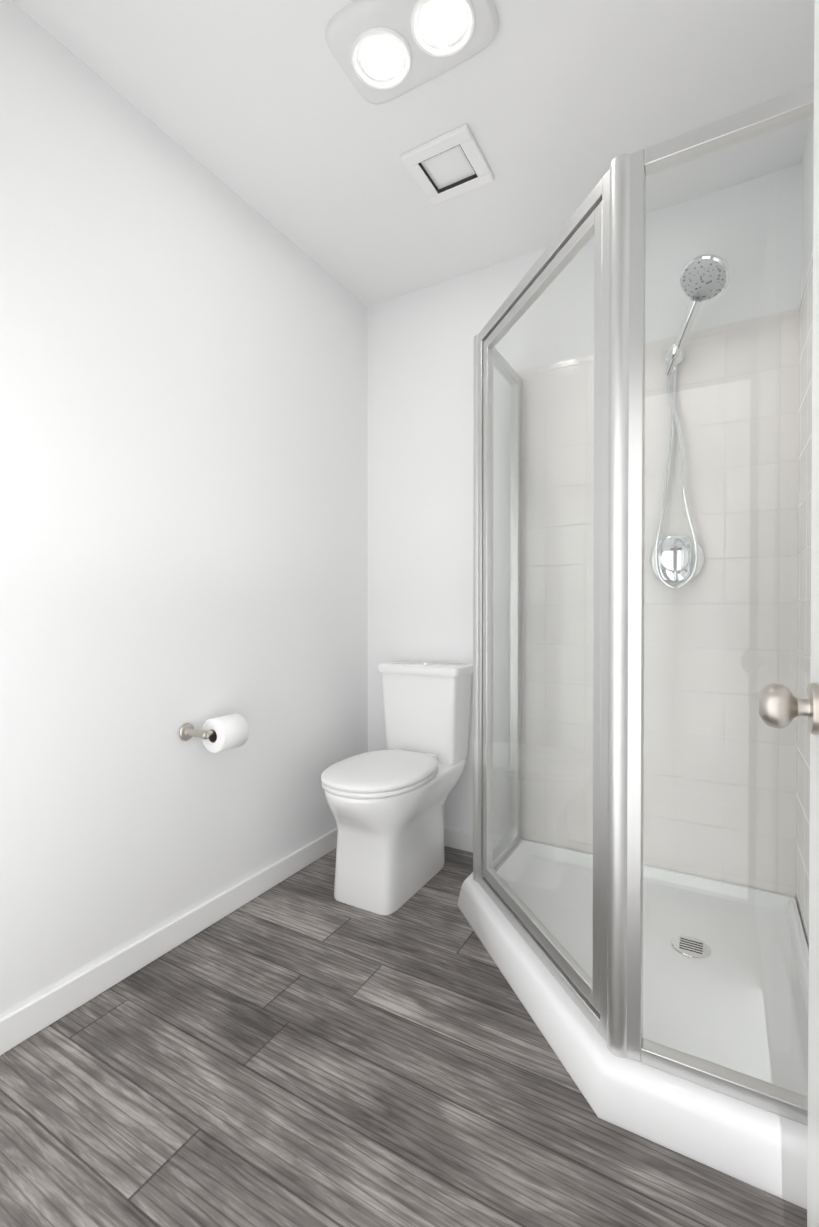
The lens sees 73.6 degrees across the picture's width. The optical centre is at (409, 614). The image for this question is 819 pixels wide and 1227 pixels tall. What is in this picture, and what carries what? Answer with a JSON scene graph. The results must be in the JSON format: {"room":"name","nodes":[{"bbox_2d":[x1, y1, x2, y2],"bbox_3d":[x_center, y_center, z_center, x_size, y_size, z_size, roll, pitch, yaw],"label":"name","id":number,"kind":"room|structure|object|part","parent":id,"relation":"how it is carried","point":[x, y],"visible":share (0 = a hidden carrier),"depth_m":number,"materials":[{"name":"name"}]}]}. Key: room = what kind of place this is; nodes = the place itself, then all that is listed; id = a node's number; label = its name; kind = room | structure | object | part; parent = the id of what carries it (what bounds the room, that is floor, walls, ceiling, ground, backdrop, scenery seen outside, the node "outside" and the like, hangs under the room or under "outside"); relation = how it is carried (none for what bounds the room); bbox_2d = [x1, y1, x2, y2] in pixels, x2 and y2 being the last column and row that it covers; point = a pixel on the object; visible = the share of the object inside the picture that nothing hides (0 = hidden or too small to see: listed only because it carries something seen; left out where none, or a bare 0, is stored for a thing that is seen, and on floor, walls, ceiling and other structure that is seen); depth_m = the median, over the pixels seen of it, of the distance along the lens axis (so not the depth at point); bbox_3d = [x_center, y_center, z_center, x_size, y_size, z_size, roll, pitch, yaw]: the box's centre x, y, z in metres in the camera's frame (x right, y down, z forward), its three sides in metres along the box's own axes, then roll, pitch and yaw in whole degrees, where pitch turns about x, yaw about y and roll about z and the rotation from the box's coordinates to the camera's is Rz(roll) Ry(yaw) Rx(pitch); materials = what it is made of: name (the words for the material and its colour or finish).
{"room":"bathroom","nodes":[
{"label":"bathroom","id":0,"kind":"room"},
{"bbox_2d":[0,0,367,1017],"bbox_3d":[-0.979,-0.210,1.314,0.120,2.440,3.192,0,1,30],"label":"wall","id":1,"kind":"structure","parent":0,"point":[182,436],"depth_m":1.59,"materials":[{"name":"white paint"}]},
{"bbox_2d":[0,828,337,1054],"bbox_3d":[-0.665,0.966,1.740,0.013,0.080,1.918,0,1,30],"label":"baseboard","id":2,"kind":"structure","parent":1,"relation":"attached to","point":[21,1024],"depth_m":1.56,"materials":[{"name":"white paint"}]},
{"bbox_2d":[179,714,248,752],"bbox_3d":[-0.600,0.373,1.724,0.135,0.106,0.193,0,1,30],"label":"toilet paper holder","id":3,"kind":"object","parent":1,"relation":"attached to","point":[222,733],"visible":1,"depth_m":1.69,"materials":[{"name":"white paper"}]},
{"bbox_3d":[-0.582,0.363,1.727,0.025,0.025,0.170,0,1,30],"label":"arm","id":4,"kind":"part","parent":3,"relation":"part of"},
{"bbox_2d":[0,846,806,1226],"bbox_3d":[-0.198,1.043,0.897,1.960,0.060,3.222,0,1,30],"label":"floor","id":5,"kind":"structure","parent":0,"point":[304,1048],"depth_m":1.14,"materials":[{"name":"grey wood"}]},
{"bbox_2d":[321,660,472,914],"bbox_3d":[-0.054,0.603,2.086,0.376,0.802,0.689,0,1,30],"label":"toilet","id":6,"kind":"object","parent":5,"relation":"on","point":[386,807],"visible":1,"depth_m":1.98,"materials":[{"name":"white ceramic"}]},
{"bbox_3d":[-0.103,0.586,2.000,0.358,0.018,0.487,0,1,30],"label":"seat","id":7,"kind":"part","parent":6,"relation":"part of","materials":[{"name":"white plastic"}]},
{"bbox_3d":[-0.103,0.562,2.000,0.362,0.026,0.491,0,1,30],"label":"lid","id":8,"kind":"part","parent":6,"relation":"part of","materials":[{"name":"white plastic"}]},
{"bbox_3d":[0.069,0.225,2.298,0.376,0.038,0.194,0,1,30],"label":"tank lid","id":9,"kind":"part","parent":6,"relation":"part of","materials":[{"name":"white ceramic"}]},
{"bbox_3d":[0.071,0.420,2.304,0.352,0.353,0.179,0,1,30],"label":"tank","id":10,"kind":"part","parent":6,"relation":"part of","materials":[{"name":"white ceramic"}]},
{"bbox_2d":[457,83,813,1208],"bbox_3d":[0.558,-0.041,1.559,0.992,2.097,0.994,0,1,30],"label":"shower","id":11,"kind":"object","parent":5,"relation":"on","point":[665,1007],"visible":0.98,"depth_m":1.20,"materials":[{"name":"clear glass"}]},
{"bbox_3d":[0.241,-0.018,1.860,0.048,1.843,0.048,0,1,30],"label":"post","id":12,"kind":"part","parent":11,"relation":"part of","materials":[{"name":"silver metal"}]},
{"bbox_3d":[0.338,-0.018,2.030,0.006,1.791,0.315,0,1,30],"label":"return glass","id":13,"kind":"part","parent":11,"relation":"part of","materials":[{"name":"clear glass"}]},
{"bbox_3d":[0.340,-0.014,1.499,0.430,1.713,0.430,0,1,30],"label":"door glass","id":14,"kind":"part","parent":11,"relation":"part of","materials":[{"name":"clear glass"}]},
{"bbox_3d":[0.439,-0.012,1.138,0.048,1.843,0.048,0,1,30],"label":"post","id":15,"kind":"part","parent":11,"relation":"part of","materials":[{"name":"silver metal"}]},
{"bbox_3d":[0.905,-0.193,1.860,0.095,0.095,0.027,0,1,30],"label":"valve knob","id":16,"kind":"part","parent":11,"relation":"part of","materials":[{"name":"silver metal"}]},
{"bbox_3d":[0.923,-0.193,1.892,0.172,0.172,0.053,0,1,30],"label":"valve plate","id":17,"kind":"part","parent":11,"relation":"part of","materials":[{"name":"silver metal"}]},
{"bbox_3d":[0.904,-0.918,1.809,0.115,0.186,0.154,0,1,30],"label":"hand handle","id":18,"kind":"part","parent":11,"relation":"part of","materials":[{"name":"silver metal"}]},
{"bbox_3d":[0.609,-0.010,1.042,0.315,1.791,0.006,0,1,30],"label":"glass","id":19,"kind":"part","parent":11,"relation":"part of","materials":[{"name":"clear glass"}]},
{"bbox_2d":[11,0,813,306],"bbox_3d":[-0.198,-1.457,0.877,1.960,0.060,3.222,0,1,30],"label":"ceiling","id":20,"kind":"structure","parent":0,"point":[266,110],"depth_m":1.54,"materials":[{"name":"white paint"}]},
{"bbox_2d":[325,0,497,103],"bbox_3d":[0.004,-1.410,1.337,0.394,0.040,0.244,0,1,30],"label":"recessed light","id":21,"kind":"object","parent":20,"relation":"in","point":[383,51],"visible":1,"depth_m":1.33,"materials":[{"name":"white plastic"}]},
{"bbox_3d":[-0.071,-1.396,1.379,0.100,0.010,0.100,0,1,30],"label":"bulb","id":22,"kind":"part","parent":21,"relation":"part of","materials":[{"name":"white glass"}]},
{"bbox_3d":[0.079,-1.395,1.294,0.100,0.010,0.100,0,1,30],"label":"bulb","id":23,"kind":"part","parent":21,"relation":"part of","materials":[{"name":"white glass"}]},
{"bbox_2d":[401,124,493,205],"bbox_3d":[0.124,-1.425,1.746,0.225,0.016,0.225,0,1,30],"label":"ceiling vent","id":24,"kind":"object","parent":20,"relation":"in","point":[447,166],"visible":0.98,"depth_m":1.74,"materials":[{"name":"white plastic"}]},
{"bbox_2d":[368,163,801,906],"bbox_3d":[0.555,-0.218,2.209,1.660,2.440,0.120,0,1,30],"label":"wall","id":25,"kind":"structure","parent":0,"point":[420,473],"depth_m":2.33,"materials":[{"name":"white paint"}]},
{"bbox_2d":[444,827,499,852],"bbox_3d":[0.091,0.961,2.406,0.643,0.080,0.013,0,1,30],"label":"baseboard","id":26,"kind":"structure","parent":25,"relation":"attached to","point":[458,839],"depth_m":2.33,"materials":[{"name":"white paint"}]},
{"bbox_2d":[517,308,798,896],"bbox_3d":[0.839,-0.036,1.976,0.934,1.880,0.006,0,1,30],"label":"wall tile","id":27,"kind":"structure","parent":25,"relation":"attached to","point":[728,751],"depth_m":1.89,"materials":[{"name":"white tile"}]},
{"bbox_2d":[798,116,813,949],"bbox_3d":[0.568,-0.203,0.434,0.120,2.440,3.192,0,1,30],"label":"wall","id":28,"kind":"structure","parent":0,"point":[807,224],"depth_m":1.62,"materials":[{"name":"white paint"}]},
{"bbox_2d":[796,257,812,945],"bbox_3d":[1.011,-0.031,1.341,0.006,1.880,0.928,0,1,30],"label":"wall tile","id":29,"kind":"structure","parent":28,"relation":"attached to","point":[805,488],"depth_m":1.60,"materials":[{"name":"white tile"}]},
{"bbox_2d":[807,0,818,1226],"bbox_3d":[0.387,-0.002,0.431,0.035,2.014,0.690,0,1,30],"label":"door leaf","id":30,"kind":"structure","parent":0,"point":[813,1124],"depth_m":0.71,"materials":[{"name":"white paint"}]},
{"bbox_2d":[759,683,818,734],"bbox_3d":[0.534,0.118,0.691,0.159,0.065,0.098,0,1,30],"label":"door knob","id":31,"kind":"object","parent":30,"relation":"attached to","point":[781,706],"depth_m":0.69,"materials":[{"name":"silver metal"}]}
]}

